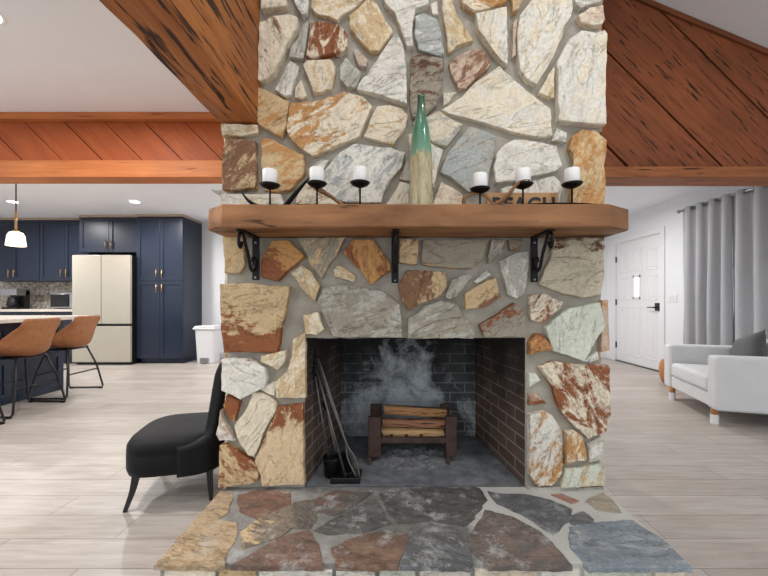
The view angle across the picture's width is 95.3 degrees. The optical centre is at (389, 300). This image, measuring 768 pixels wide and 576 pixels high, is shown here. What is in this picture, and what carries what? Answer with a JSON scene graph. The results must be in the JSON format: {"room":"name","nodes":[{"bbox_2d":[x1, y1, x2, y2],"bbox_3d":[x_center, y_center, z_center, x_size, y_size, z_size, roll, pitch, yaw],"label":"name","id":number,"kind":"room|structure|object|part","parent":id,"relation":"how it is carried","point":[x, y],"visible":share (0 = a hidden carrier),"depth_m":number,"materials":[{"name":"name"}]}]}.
{"room":"living room","nodes":[
{"label":"living room","id":0,"kind":"room"},
{"bbox_2d":[0,0,705,221],"bbox_3d":[-1.800,-1.490,1.625,11.600,0.080,9.650,0,0,0],"label":"ceiling","id":1,"kind":"structure","parent":0,"point":[56,55],"depth_m":2.41,"materials":[{"name":"paint"}]},
{"bbox_2d":[0,13,7,25],"bbox_3d":[-2.040,-1.447,1.760,0.164,0.006,0.164,0,0,0],"label":"recessed light","id":2,"kind":"object","parent":1,"relation":"in","point":[3,20],"visible":1,"depth_m":1.81,"materials":[{"name":"white paint"}]},
{"bbox_2d":[5,184,26,246],"bbox_3d":[-4.189,-1.032,3.920,0.170,0.835,0.170,0,0,0],"label":"pendant lamp","id":3,"kind":"object","parent":1,"relation":"hanging from","point":[15,238],"visible":0.85,"depth_m":3.89,"materials":[{"name":"white glass"}]},
{"bbox_3d":[-4.189,-0.890,3.920,0.068,0.240,0.068,0,0,0],"label":"stem","id":4,"kind":"part","parent":3,"relation":"part of","materials":[{"name":"gold metal"}]},
{"bbox_3d":[-4.189,-0.695,3.920,0.170,0.160,0.170,0,0,0],"label":"lamp shade","id":5,"kind":"part","parent":3,"relation":"part of","materials":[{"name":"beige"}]},
{"bbox_3d":[-4.189,-1.225,3.920,0.011,0.450,0.011,0,0,22],"label":"cord","id":6,"kind":"part","parent":3,"relation":"part of","materials":[{"name":"black plastic"}]},
{"bbox_2d":[0,112,223,183],"bbox_3d":[-4.223,-1.202,2.770,6.755,0.493,0.180,0,0,0],"label":"header","id":7,"kind":"object","parent":1,"relation":"attached to","point":[36,147],"visible":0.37,"depth_m":2.73,"materials":[{"name":"brown wood"}]},
{"bbox_3d":[-4.223,-1.423,2.705,6.755,0.053,0.050,0,0,0],"label":"trim","id":8,"kind":"part","parent":7,"relation":"part of","materials":[{"name":"brown wood"}]},
{"bbox_2d":[99,0,260,124],"bbox_3d":[-0.769,-1.298,-0.608,0.222,0.820,4.784,0,0,0],"label":"ceiling beam","id":9,"kind":"structure","parent":1,"relation":"attached to","point":[211,46],"depth_m":1.36,"materials":[{"name":"brown wood"}]},
{"bbox_2d":[134,222,606,351],"bbox_3d":[-1.800,-0.250,6.500,11.800,2.600,0.100,0,0,0],"label":"wall","id":10,"kind":"structure","parent":0,"point":[213,261],"depth_m":6.45,"materials":[{"name":"white paint"}]},
{"bbox_2d":[0,220,49,281],"bbox_3d":[-6.584,-0.880,6.252,0.952,1.060,0.373,0,0,0],"label":"upper cabinet","id":11,"kind":"object","parent":10,"relation":"attached to","point":[17,264],"visible":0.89,"depth_m":6.11,"materials":[{"name":"blue paint"}]},
{"bbox_3d":[-6.822,-0.875,6.108,0.471,1.044,0.024,0,0,0],"label":"door","id":12,"kind":"part","parent":11,"relation":"part of","materials":[{"name":"blue paint"}]},
{"bbox_3d":[-6.346,-0.875,6.108,0.471,1.044,0.024,0,0,0],"label":"door","id":13,"kind":"part","parent":11,"relation":"part of","materials":[{"name":"blue paint"}]},
{"bbox_2d":[0,282,71,308],"bbox_3d":[-6.360,-0.105,6.444,2.280,0.486,0.010,0,0,0],"label":"backsplash","id":14,"kind":"structure","parent":10,"relation":"attached to","point":[39,291],"depth_m":6.44,"materials":[{"name":"tile"}]},
{"bbox_2d":[40,220,92,281],"bbox_3d":[-5.674,-0.880,6.252,0.862,1.060,0.373,0,0,0],"label":"upper cabinet","id":15,"kind":"object","parent":10,"relation":"attached to","point":[59,239],"visible":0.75,"depth_m":6.11,"materials":[{"name":"blue paint"}]},
{"bbox_3d":[-5.889,-0.875,6.108,0.426,1.044,0.024,0,0,0],"label":"door","id":16,"kind":"part","parent":15,"relation":"part of","materials":[{"name":"blue paint"}]},
{"bbox_3d":[-5.459,-0.875,6.108,0.426,1.044,0.024,0,0,0],"label":"door","id":17,"kind":"part","parent":15,"relation":"part of","materials":[{"name":"blue paint"}]},
{"bbox_2d":[0,214,201,223],"bbox_3d":[-5.255,-1.430,6.139,3.610,0.036,0.598,0,0,0],"label":"trim","id":18,"kind":"structure","parent":10,"relation":"attached to","point":[136,215],"depth_m":5.89,"materials":[{"name":"blue wood"}]},
{"bbox_2d":[79,218,136,255],"bbox_3d":[-4.739,-1.115,6.152,1.002,0.590,0.573,0,0,0],"label":"upper cabinet","id":19,"kind":"object","parent":10,"relation":"attached to","point":[97,236],"visible":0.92,"depth_m":5.91,"materials":[{"name":"blue paint"}]},
{"bbox_3d":[-4.989,-1.110,5.908,0.496,0.574,0.024,0,0,0],"label":"door","id":20,"kind":"part","parent":19,"relation":"part of","materials":[{"name":"blue paint"}]},
{"bbox_3d":[-4.489,-1.110,5.908,0.496,0.574,0.024,0,0,0],"label":"door","id":21,"kind":"part","parent":19,"relation":"part of","materials":[{"name":"blue paint"}]},
{"bbox_2d":[220,352,606,357],"bbox_3d":[0.250,0.995,6.443,7.500,0.110,0.014,0,0,0],"label":"baseboard","id":22,"kind":"structure","parent":10,"relation":"attached to","point":[222,354],"depth_m":6.44,"materials":[{"name":"white paint"}]},
{"bbox_2d":[0,358,767,575],"bbox_3d":[-1.800,1.080,1.725,12.000,0.060,9.850,0,0,0],"label":"floor","id":23,"kind":"structure","parent":0,"point":[699,485],"depth_m":2.07,"materials":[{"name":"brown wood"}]},
{"bbox_2d":[0,405,5,424],"bbox_3d":[-3.476,0.607,2.739,0.460,0.886,0.524,0,0,3],"label":"bar stool","id":24,"kind":"object","parent":23,"relation":"on","point":[1,411],"visible":1,"depth_m":2.96,"materials":[{"name":"black metal"}]},
{"bbox_2d":[0,312,19,314],"bbox_3d":[-6.682,0.616,6.127,0.956,0.868,0.623,0,0,0],"label":"base cabinet","id":25,"kind":"object","parent":23,"relation":"on","point":[1,313],"visible":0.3,"depth_m":5.85,"materials":[{"name":"blue paint"}]},
{"bbox_3d":[-6.444,0.570,5.858,0.473,0.754,0.024,0,0,0],"label":"door","id":26,"kind":"part","parent":25,"relation":"part of","materials":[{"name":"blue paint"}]},
{"bbox_2d":[0,309,71,311],"bbox_3d":[-6.258,0.160,6.129,2.085,0.039,0.618,0,0,0],"label":"countertop","id":27,"kind":"structure","parent":25,"relation":"on","point":[1,310],"depth_m":5.82,"materials":[{"name":"white stone"}]},
{"bbox_2d":[0,288,29,308],"bbox_3d":[-6.534,-0.038,6.100,0.277,0.354,0.240,0,0,0],"label":"coffee maker","id":28,"kind":"object","parent":27,"relation":"on","point":[19,298],"visible":0.97,"depth_m":6.04,"materials":[{"name":"black plastic"}]},
{"bbox_2d":[50,292,71,308],"bbox_3d":[-5.683,-0.005,6.178,0.389,0.289,0.343,0,0,0],"label":"toaster oven","id":29,"kind":"object","parent":27,"relation":"on","point":[58,300],"visible":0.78,"depth_m":6.04,"materials":[{"name":"silver metal"}]},
{"bbox_3d":[-5.704,-0.005,6.045,0.311,0.210,0.014,0,0,0],"label":"door","id":30,"kind":"part","parent":29,"relation":"part of","materials":[{"name":"black glass"}]},
{"bbox_2d":[0,317,65,418],"bbox_3d":[-3.546,0.607,3.375,0.460,0.886,0.524,0,0,2],"label":"bar stool","id":31,"kind":"object","parent":23,"relation":"on","point":[33,337],"visible":1,"depth_m":3.29,"materials":[{"name":"brown leather"}]},
{"bbox_3d":[-3.565,0.536,3.375,0.250,0.012,0.280,0,0,2],"label":"seat plate","id":32,"kind":"part","parent":31,"relation":"part of","materials":[{"name":"black plastic"}]},
{"bbox_2d":[0,315,87,405],"bbox_3d":[-4.365,0.612,3.020,1.390,0.876,2.480,0,0,0],"label":"kitchen island","id":33,"kind":"object","parent":23,"relation":"on","point":[8,323],"visible":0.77,"depth_m":3.79,"materials":[{"name":"blue paint"}]},
{"bbox_2d":[0,315,87,323],"bbox_3d":[-4.365,0.194,3.020,1.390,0.040,2.480,0,0,0],"label":"island countertop","id":34,"kind":"structure","parent":33,"relation":"on","point":[3,318],"depth_m":3.91,"materials":[{"name":"white stone"}]},
{"bbox_2d":[19,312,74,362],"bbox_3d":[-5.720,0.616,6.127,0.960,0.868,0.623,0,0,0],"label":"base cabinet","id":35,"kind":"object","parent":23,"relation":"on","point":[66,322],"visible":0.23,"depth_m":5.86,"materials":[{"name":"blue paint"}]},
{"bbox_3d":[-5.960,0.570,5.858,0.475,0.754,0.024,0,0,0],"label":"door","id":36,"kind":"part","parent":35,"relation":"part of","materials":[{"name":"blue paint"}]},
{"bbox_3d":[-5.481,0.570,5.858,0.475,0.754,0.024,0,0,0],"label":"door","id":37,"kind":"part","parent":35,"relation":"part of","materials":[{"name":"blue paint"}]},
{"bbox_2d":[29,315,103,399],"bbox_3d":[-3.636,0.607,3.966,0.460,0.886,0.524,0,0,-2],"label":"bar stool","id":38,"kind":"object","parent":23,"relation":"on","point":[79,333],"visible":0.91,"depth_m":3.85,"materials":[{"name":"leather"}]},
{"bbox_3d":[-3.655,0.536,3.965,0.250,0.012,0.280,0,0,-2],"label":"seat plate","id":39,"kind":"part","parent":38,"relation":"part of","materials":[{"name":"black plastic"}]},
{"bbox_2d":[72,255,140,363],"bbox_3d":[-4.725,0.149,6.060,0.950,1.802,0.680,0,0,0],"label":"refrigerator","id":40,"kind":"object","parent":23,"relation":"on","point":[105,286],"visible":0.81,"depth_m":5.72,"materials":[{"name":"beige metal"}]},
{"bbox_3d":[-4.963,-0.190,5.742,0.468,1.124,0.045,0,0,0],"label":"door","id":41,"kind":"part","parent":40,"relation":"part of","materials":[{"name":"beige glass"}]},
{"bbox_3d":[-4.723,0.706,5.742,0.947,0.588,0.045,0,0,0],"label":"freezer drawer","id":42,"kind":"part","parent":40,"relation":"part of","materials":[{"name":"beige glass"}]},
{"bbox_3d":[-4.484,-0.190,5.742,0.467,1.124,0.045,0,0,0],"label":"door","id":43,"kind":"part","parent":40,"relation":"part of","materials":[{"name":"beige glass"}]},
{"bbox_2d":[137,217,201,362],"bbox_3d":[-3.848,-0.180,6.127,0.775,2.460,0.623,0,0,0],"label":"pantry cabinet","id":44,"kind":"object","parent":23,"relation":"on","point":[169,249],"visible":0.99,"depth_m":5.86,"materials":[{"name":"blue paint"}]},
{"bbox_3d":[-4.041,-0.868,5.858,0.382,1.059,0.024,0,0,0],"label":"door","id":45,"kind":"part","parent":44,"relation":"part of","materials":[{"name":"blue paint"}]},
{"bbox_3d":[-4.041,0.312,5.858,0.382,1.289,0.024,0,0,0],"label":"door","id":46,"kind":"part","parent":44,"relation":"part of","materials":[{"name":"blue paint"}]},
{"bbox_3d":[-3.654,-0.868,5.858,0.382,1.059,0.024,0,0,0],"label":"door","id":47,"kind":"part","parent":44,"relation":"part of","materials":[{"name":"blue paint"}]},
{"bbox_3d":[-3.654,0.312,5.858,0.382,1.289,0.024,0,0,0],"label":"door","id":48,"kind":"part","parent":44,"relation":"part of","materials":[{"name":"blue paint"}]},
{"bbox_2d":[123,362,225,512],"bbox_3d":[-1.156,0.694,2.002,0.504,0.718,0.543,0,0,-14],"label":"slipper chair","id":49,"kind":"object","parent":23,"relation":"on","point":[186,444],"visible":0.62,"depth_m":1.79,"materials":[{"name":"black fabric"}]},
{"bbox_3d":[-1.300,0.965,1.762,0.062,0.177,0.048,0,0,-14],"label":"leg","id":50,"kind":"part","parent":49,"relation":"part of","materials":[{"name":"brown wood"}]},
{"bbox_3d":[-1.185,0.786,1.995,0.444,0.198,0.500,0,0,-14],"label":"seat","id":51,"kind":"part","parent":49,"relation":"part of","materials":[{"name":"black fabric"}]},
{"bbox_3d":[-1.026,0.609,2.034,0.237,0.547,0.543,0,0,-14],"label":"backrest","id":52,"kind":"part","parent":49,"relation":"part of","materials":[{"name":"black fabric"}]},
{"bbox_3d":[-0.954,0.965,1.854,0.033,0.172,0.033,0,0,-14],"label":"leg","id":53,"kind":"part","parent":49,"relation":"part of","materials":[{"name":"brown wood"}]},
{"bbox_2d":[193,325,220,362],"bbox_3d":[-3.110,0.735,5.987,0.380,0.630,0.355,0,0,0],"label":"pedal bin","id":54,"kind":"object","parent":23,"relation":"on","point":[208,337],"visible":0.93,"depth_m":5.87,"materials":[{"name":"white plastic"}]},
{"bbox_3d":[-3.110,0.452,6.000,0.380,0.063,0.330,0,0,0],"label":"lid","id":55,"kind":"part","parent":54,"relation":"part of","materials":[{"name":"white plastic"}]},
{"bbox_2d":[153,0,691,575],"bbox_3d":[0.079,-1.100,1.993,2.068,4.300,1.495,0,0,0],"label":"fireplace","id":56,"kind":"object","parent":23,"relation":"on","point":[507,86],"depth_m":1.76,"materials":[{"name":"beige stone"}]},
{"bbox_2d":[323,452,341,477],"bbox_3d":[-0.313,0.892,1.905,0.110,0.115,0.113,0,0,0],"label":"pot","id":57,"kind":"object","parent":56,"relation":"in","point":[332,467],"visible":0.85,"depth_m":1.87,"materials":[{"name":"black metal"}]},
{"bbox_2d":[312,367,329,478],"bbox_3d":[-0.364,0.664,1.900,0.129,0.612,0.052,0,0,0],"label":"brush","id":58,"kind":"object","parent":57,"relation":"in","point":[313,368],"visible":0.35,"depth_m":1.90,"materials":[{"name":"metal"}]},
{"bbox_3d":[-0.413,0.385,1.911,0.030,0.053,0.023,0,0,0],"label":"handle","id":59,"kind":"part","parent":58,"relation":"part of","materials":[{"name":"metal"}]},
{"bbox_2d":[330,469,361,483],"bbox_3d":[-0.233,0.935,1.887,0.155,0.030,0.140,0,0,0],"label":"tray","id":60,"kind":"object","parent":56,"relation":"in","point":[340,479],"visible":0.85,"depth_m":1.82,"materials":[{"name":"black metal"}]},
{"bbox_2d":[313,355,351,477],"bbox_3d":[-0.318,0.616,1.883,0.252,0.643,0.022,0,0,21],"label":"fire poker","id":61,"kind":"object","parent":60,"relation":"on","point":[346,474],"visible":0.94,"depth_m":1.88,"materials":[{"name":"metal"}]},
{"bbox_2d":[314,349,360,477],"bbox_3d":[-0.295,0.603,1.897,0.292,0.679,0.022,0,0,16],"label":"tongs","id":62,"kind":"object","parent":60,"relation":"on","point":[347,448],"visible":0.97,"depth_m":1.89,"materials":[{"name":"metal"}]},
{"bbox_2d":[322,401,352,469],"bbox_3d":[-0.303,0.762,1.968,0.189,0.380,0.058,0,0,16],"label":"shovel","id":63,"kind":"object","parent":60,"relation":"on","point":[344,458],"visible":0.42,"depth_m":1.95,"materials":[{"name":"metal"}]},
{"bbox_2d":[372,443,451,469],"bbox_3d":[0.130,0.937,2.150,0.500,0.032,0.360,0,0,0],"label":"ash","id":64,"kind":"object","parent":56,"relation":"in","point":[416,456],"visible":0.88,"depth_m":2.10},
{"bbox_3d":[0.132,0.816,2.200,0.524,0.267,0.340,0,0,0],"label":"fire grate","id":65,"kind":"part","parent":56,"relation":"part of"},
{"bbox_2d":[381,427,444,436],"bbox_3d":[0.141,0.812,2.170,0.393,0.058,0.080,0,0,0],"label":"log","id":66,"kind":"object","parent":56,"relation":"on","point":[397,432],"visible":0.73,"depth_m":2.13,"materials":[{"name":"brown wood"}]},
{"bbox_2d":[381,418,444,427],"bbox_3d":[0.146,0.754,2.182,0.403,0.055,0.081,0,0,0],"label":"log","id":67,"kind":"object","parent":66,"relation":"on","point":[386,422],"visible":0.96,"depth_m":2.15,"materials":[{"name":"brown wood"}]},
{"bbox_2d":[383,404,446,417],"bbox_3d":[0.157,0.693,2.222,0.398,0.077,0.087,0,0,0],"label":"log","id":68,"kind":"object","parent":67,"relation":"on","point":[423,411],"visible":0.98,"depth_m":2.18,"materials":[{"name":"brown wood"}]},
{"bbox_2d":[208,204,627,282],"bbox_3d":[0.130,-0.258,1.649,1.922,0.336,0.254,0,0,0],"label":"mantel shelf","id":69,"kind":"object","parent":56,"relation":"attached to","point":[393,221],"visible":1,"depth_m":1.53,"materials":[{"name":"brown wood"}]},
{"bbox_2d":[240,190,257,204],"bbox_3d":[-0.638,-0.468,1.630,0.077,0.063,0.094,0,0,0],"label":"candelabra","id":70,"kind":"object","parent":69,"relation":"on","point":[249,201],"depth_m":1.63,"materials":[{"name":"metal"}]},
{"bbox_2d":[259,181,280,204],"bbox_3d":[-0.543,-0.488,1.630,0.095,0.104,0.094,0,0,0],"label":"candelabra","id":71,"kind":"object","parent":69,"relation":"on","point":[268,185],"depth_m":1.61,"materials":[{"name":"metal"}]},
{"bbox_2d":[262,168,277,182],"bbox_3d":[-0.559,-0.579,1.630,0.067,0.084,0.067,0,0,0],"label":"pillar candle","id":72,"kind":"object","parent":71,"relation":"on","point":[268,174],"visible":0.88,"depth_m":1.60,"materials":[{"name":"white wax"}]},
{"bbox_3d":[-0.559,-0.475,1.630,0.008,0.097,0.008,0,0,-22],"label":"stem","id":73,"kind":"part","parent":71,"relation":"part of","materials":[{"name":"metal"}]},
{"bbox_3d":[-0.559,-0.531,1.630,0.094,0.023,0.094,0,0,0],"label":"dish","id":74,"kind":"part","parent":71,"relation":"part of","materials":[{"name":"metal"}]},
{"bbox_3d":[-0.543,-0.504,1.650,0.322,0.162,0.029,0,0,-5],"label":"arm","id":75,"kind":"part","parent":71,"relation":"part of","materials":[{"name":"metal"}]},
{"bbox_2d":[282,177,342,204],"bbox_3d":[-0.351,-0.498,1.630,0.271,0.122,0.094,0,0,0],"label":"candelabra","id":76,"kind":"object","parent":69,"relation":"on","point":[316,185],"depth_m":1.64,"materials":[{"name":"metal"}]},
{"bbox_2d":[310,166,323,180],"bbox_3d":[-0.340,-0.586,1.630,0.067,0.084,0.067,0,0,14],"label":"pillar candle","id":77,"kind":"object","parent":76,"relation":"on","point":[316,172],"visible":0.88,"depth_m":1.60,"materials":[{"name":"white wax"}]},
{"bbox_3d":[-0.340,-0.479,1.630,0.008,0.104,0.008,0,0,22],"label":"stem","id":78,"kind":"part","parent":76,"relation":"part of","materials":[{"name":"metal"}]},
{"bbox_3d":[-0.340,-0.538,1.630,0.094,0.023,0.094,0,0,0],"label":"dish","id":79,"kind":"part","parent":76,"relation":"part of","materials":[{"name":"metal"}]},
{"bbox_3d":[-0.270,-0.493,1.648,0.224,0.127,0.020,0,0,6],"label":"arm","id":80,"kind":"part","parent":76,"relation":"part of"},
{"bbox_2d":[350,179,369,203],"bbox_3d":[-0.136,-0.495,1.630,0.086,0.109,0.094,0,0,0],"label":"candelabra","id":81,"kind":"object","parent":69,"relation":"on","point":[359,183],"depth_m":1.61,"materials":[{"name":"metal"}]},
{"bbox_2d":[353,166,366,179],"bbox_3d":[-0.140,-0.588,1.630,0.067,0.084,0.067,0,0,-35],"label":"pillar candle","id":82,"kind":"object","parent":81,"relation":"on","point":[359,172],"visible":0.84,"depth_m":1.60,"materials":[{"name":"white wax"}]},
{"bbox_3d":[-0.140,-0.480,1.630,0.008,0.106,0.008,0,0,22],"label":"stem","id":83,"kind":"part","parent":81,"relation":"part of","materials":[{"name":"metal"}]},
{"bbox_3d":[-0.140,-0.540,1.630,0.094,0.023,0.094,0,0,0],"label":"dish","id":84,"kind":"part","parent":81,"relation":"part of","materials":[{"name":"metal"}]},
{"bbox_2d":[409,94,432,203],"bbox_3d":[0.146,-0.696,1.650,0.110,0.545,0.110,0,0,0],"label":"bottle","id":85,"kind":"object","parent":69,"relation":"on","point":[421,185],"visible":0.9,"depth_m":1.61,"materials":[{"name":"glass"}]},
{"bbox_2d":[486,193,557,203],"bbox_3d":[0.650,-0.477,1.724,0.351,0.109,0.024,0,0,0],"label":"wooden sign","id":86,"kind":"object","parent":69,"relation":"on","point":[515,198],"visible":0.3,"depth_m":1.72,"materials":[{"name":"brown wood"}]},
{"bbox_2d":[462,179,592,203],"bbox_3d":[0.668,-0.490,1.630,0.664,0.133,0.094,0,0,0],"label":"candelabra","id":87,"kind":"object","parent":69,"relation":"on","point":[479,190],"visible":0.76,"depth_m":1.60,"materials":[{"name":"metal"}]},
{"bbox_3d":[0.418,-0.470,1.636,0.165,0.082,0.018,0,0,-1],"label":"arm","id":88,"kind":"part","parent":87,"relation":"part of"},
{"bbox_2d":[473,172,486,186],"bbox_3d":[0.419,-0.560,1.630,0.067,0.084,0.067,0,0,-19],"label":"pillar candle","id":89,"kind":"object","parent":87,"relation":"on","point":[479,178],"visible":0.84,"depth_m":1.60,"materials":[{"name":"white wax"}]},
{"bbox_3d":[0.419,-0.512,1.630,0.094,0.023,0.094,0,0,0],"label":"dish","id":90,"kind":"part","parent":87,"relation":"part of","materials":[{"name":"metal"}]},
{"bbox_3d":[0.548,-0.490,1.603,0.183,0.133,0.028,0,0,9],"label":"arm","id":91,"kind":"part","parent":87,"relation":"part of"},
{"bbox_2d":[515,167,530,182],"bbox_3d":[0.619,-0.581,1.630,0.067,0.084,0.067,0,0,-2],"label":"pillar candle","id":92,"kind":"object","parent":87,"relation":"on","point":[521,173],"visible":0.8,"depth_m":1.60,"materials":[{"name":"white wax"}]},
{"bbox_3d":[0.619,-0.476,1.630,0.008,0.099,0.008,0,0,-22],"label":"stem","id":93,"kind":"part","parent":87,"relation":"part of","materials":[{"name":"metal"}]},
{"bbox_3d":[0.619,-0.533,1.630,0.094,0.023,0.094,0,0,0],"label":"dish","id":94,"kind":"part","parent":87,"relation":"part of","materials":[{"name":"metal"}]},
{"bbox_2d":[564,167,579,181],"bbox_3d":[0.848,-0.583,1.630,0.067,0.084,0.067,0,0,22],"label":"pillar candle","id":95,"kind":"object","parent":87,"relation":"on","point":[571,173],"visible":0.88,"depth_m":1.60,"materials":[{"name":"white wax"}]},
{"bbox_3d":[0.848,-0.536,1.630,0.094,0.023,0.094,0,0,0],"label":"dish","id":96,"kind":"part","parent":87,"relation":"part of","materials":[{"name":"metal"}]},
{"bbox_2d":[659,359,663,381],"bbox_3d":[3.630,0.901,4.460,0.330,0.298,0.330,0,0,0],"label":"table","id":97,"kind":"object","parent":23,"relation":"on","point":[661,364],"visible":0.14,"depth_m":4.48,"materials":[{"name":"brown wood"}]},
{"bbox_2d":[664,339,767,424],"bbox_3d":[3.259,0.710,3.275,0.812,0.680,0.972,0,0,17],"label":"armchair","id":98,"kind":"object","parent":23,"relation":"on","point":[721,380],"visible":0.91,"depth_m":2.98,"materials":[{"name":"grey fabric"}]},
{"bbox_3d":[3.004,0.948,3.724,0.052,0.065,0.052,0,0,0],"label":"leg","id":99,"kind":"part","parent":98,"relation":"part of","materials":[{"name":"brown wood"}]},
{"bbox_2d":[672,363,707,390],"bbox_3d":[3.190,0.725,3.297,0.655,0.150,0.686,0,0,17],"label":"seat cushion","id":100,"kind":"object","parent":98,"relation":"on","point":[693,375],"depth_m":3.38,"materials":[{"name":"grey fabric"}]},
{"bbox_3d":[3.259,0.860,3.275,0.770,0.120,0.710,0,0,17],"label":"frame","id":101,"kind":"part","parent":98,"relation":"part of","materials":[{"name":"grey fabric"}]},
{"bbox_3d":[3.376,0.695,3.674,0.800,0.460,0.140,0,0,17],"label":"arm","id":102,"kind":"part","parent":98,"relation":"part of","materials":[{"name":"grey fabric"}]},
{"bbox_3d":[2.784,0.948,3.002,0.052,0.065,0.052,0,0,0],"label":"leg","id":103,"kind":"part","parent":98,"relation":"part of","materials":[{"name":"brown wood"}]},
{"bbox_3d":[3.133,0.695,2.880,0.800,0.460,0.140,0,0,17],"label":"arm","id":104,"kind":"part","parent":98,"relation":"part of","materials":[{"name":"grey fabric"}]},
{"bbox_2d":[731,329,765,356],"bbox_3d":[3.397,0.500,3.333,0.199,0.485,0.489,0,0,12],"label":"throw cushion","id":105,"kind":"object","parent":98,"relation":"on","point":[754,344],"visible":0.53,"depth_m":3.24,"materials":[{"name":"grey fabric"}]},
{"bbox_3d":[3.565,0.600,3.182,0.170,0.460,0.710,0,0,17],"label":"backrest","id":106,"kind":"part","parent":98,"relation":"part of","materials":[{"name":"grey fabric"}]},
{"bbox_2d":[607,186,752,359],"bbox_3d":[4.060,-0.325,3.425,0.120,2.750,6.250,0,0,0],"label":"wall","id":107,"kind":"structure","parent":0,"point":[664,213],"depth_m":4.97,"materials":[{"name":"white paint"}]},
{"bbox_2d":[607,352,611,358],"bbox_3d":[3.993,0.995,3.375,0.014,0.110,6.150,0,0,0],"label":"baseboard","id":108,"kind":"structure","parent":107,"relation":"attached to","point":[609,355],"depth_m":6.36,"materials":[{"name":"white paint"}]},
{"bbox_2d":[615,234,659,371],"bbox_3d":[4.001,0.023,5.688,0.119,2.054,1.045,0,0,0],"label":"door","id":109,"kind":"structure","parent":107,"relation":"in","point":[637,302],"depth_m":5.62,"materials":[{"name":"white paint"}]},
{"bbox_3d":[4.011,-0.645,6.000,0.009,0.330,0.220,0,0,0],"label":"panel","id":110,"kind":"part","parent":109,"relation":"part of","materials":[{"name":"white paint"}]},
{"bbox_3d":[4.011,-0.205,6.000,0.009,0.390,0.220,0,0,0],"label":"panel","id":111,"kind":"part","parent":109,"relation":"part of","materials":[{"name":"white paint"}]},
{"bbox_3d":[4.011,0.505,6.000,0.009,0.810,0.220,0,0,0],"label":"panel","id":112,"kind":"part","parent":109,"relation":"part of","materials":[{"name":"white paint"}]},
{"bbox_3d":[4.012,-0.225,5.683,0.016,0.310,0.120,0,0,0],"label":"glass","id":113,"kind":"part","parent":109,"relation":"part of","materials":[{"name":"white glass"}]},
{"bbox_3d":[4.011,-0.670,5.683,0.009,0.380,0.210,0,0,0],"label":"panel","id":114,"kind":"part","parent":109,"relation":"part of","materials":[{"name":"white paint"}]},
{"bbox_3d":[4.011,0.505,5.683,0.009,0.810,0.210,0,0,0],"label":"panel","id":115,"kind":"part","parent":109,"relation":"part of","materials":[{"name":"white paint"}]},
{"bbox_3d":[4.010,-0.225,5.683,0.020,0.390,0.180,0,0,0],"label":"glass frame","id":116,"kind":"part","parent":109,"relation":"part of","materials":[{"name":"white paint"}]},
{"bbox_3d":[4.011,-0.645,5.365,0.009,0.330,0.220,0,0,0],"label":"panel","id":117,"kind":"part","parent":109,"relation":"part of","materials":[{"name":"white paint"}]},
{"bbox_3d":[4.011,-0.205,5.365,0.009,0.390,0.220,0,0,0],"label":"panel","id":118,"kind":"part","parent":109,"relation":"part of","materials":[{"name":"white paint"}]},
{"bbox_3d":[4.011,0.505,5.365,0.009,0.810,0.220,0,0,0],"label":"panel","id":119,"kind":"part","parent":109,"relation":"part of","materials":[{"name":"white paint"}]},
{"bbox_3d":[4.001,0.087,5.240,0.026,0.115,0.070,0,0,0],"label":"lock plate","id":120,"kind":"part","parent":109,"relation":"part of","materials":[{"name":"black plastic"}]},
{"bbox_2d":[612,226,664,360],"bbox_3d":[3.996,-0.020,5.683,0.032,2.140,1.195,0,0,0],"label":"trim","id":121,"kind":"structure","parent":107,"relation":"attached to","point":[661,230],"depth_m":5.29,"materials":[{"name":"white paint"}]},
{"bbox_2d":[668,294,676,301],"bbox_3d":[3.994,-0.040,4.950,0.010,0.120,0.160,0,0,0],"label":"light switch","id":122,"kind":"object","parent":107,"relation":"attached to","point":[671,297],"visible":1,"depth_m":4.94,"materials":[{"name":"white paint"}]},
{"bbox_2d":[600,0,767,185],"bbox_3d":[2.538,-1.846,2.810,2.925,1.780,0.220,0,0,0],"label":"header","id":123,"kind":"object","parent":107,"relation":"attached to","point":[687,95],"visible":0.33,"depth_m":2.73,"materials":[{"name":"brown wood"}]},
{"bbox_3d":[2.538,-2.100,2.727,2.925,1.270,0.030,0,0,0],"label":"sloping trim","id":124,"kind":"part","parent":123,"relation":"part of","materials":[{"name":"brown wood"}]},
{"bbox_2d":[676,186,764,213],"bbox_3d":[3.930,-1.200,3.817,0.139,0.048,1.834,0,0,0],"label":"curtain rod","id":125,"kind":"object","parent":107,"relation":"attached to","point":[750,189],"visible":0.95,"depth_m":4.14,"materials":[{"name":"silver metal"}]},
{"bbox_2d":[683,193,732,344],"bbox_3d":[3.884,-0.109,4.330,0.130,2.238,0.687,0,0,0],"label":"curtain","id":126,"kind":"object","parent":125,"relation":"hanging from","point":[707,229],"visible":0.84,"depth_m":4.21,"materials":[{"name":"grey fabric"}]},
{"bbox_2d":[732,186,767,342],"bbox_3d":[3.884,-0.108,3.505,0.130,2.236,1.001,0,0,0],"label":"curtain","id":127,"kind":"object","parent":125,"relation":"hanging from","point":[750,209],"visible":0.74,"depth_m":3.80,"materials":[{"name":"grey fabric"}]},
{"bbox_2d":[654,0,767,47],"bbox_3d":[1.650,-2.547,-0.150,4.900,2.158,6.100,0,0,0],"label":"ceiling","id":128,"kind":"structure","parent":0,"point":[746,19],"depth_m":2.62,"materials":[{"name":"paint"}]}
]}

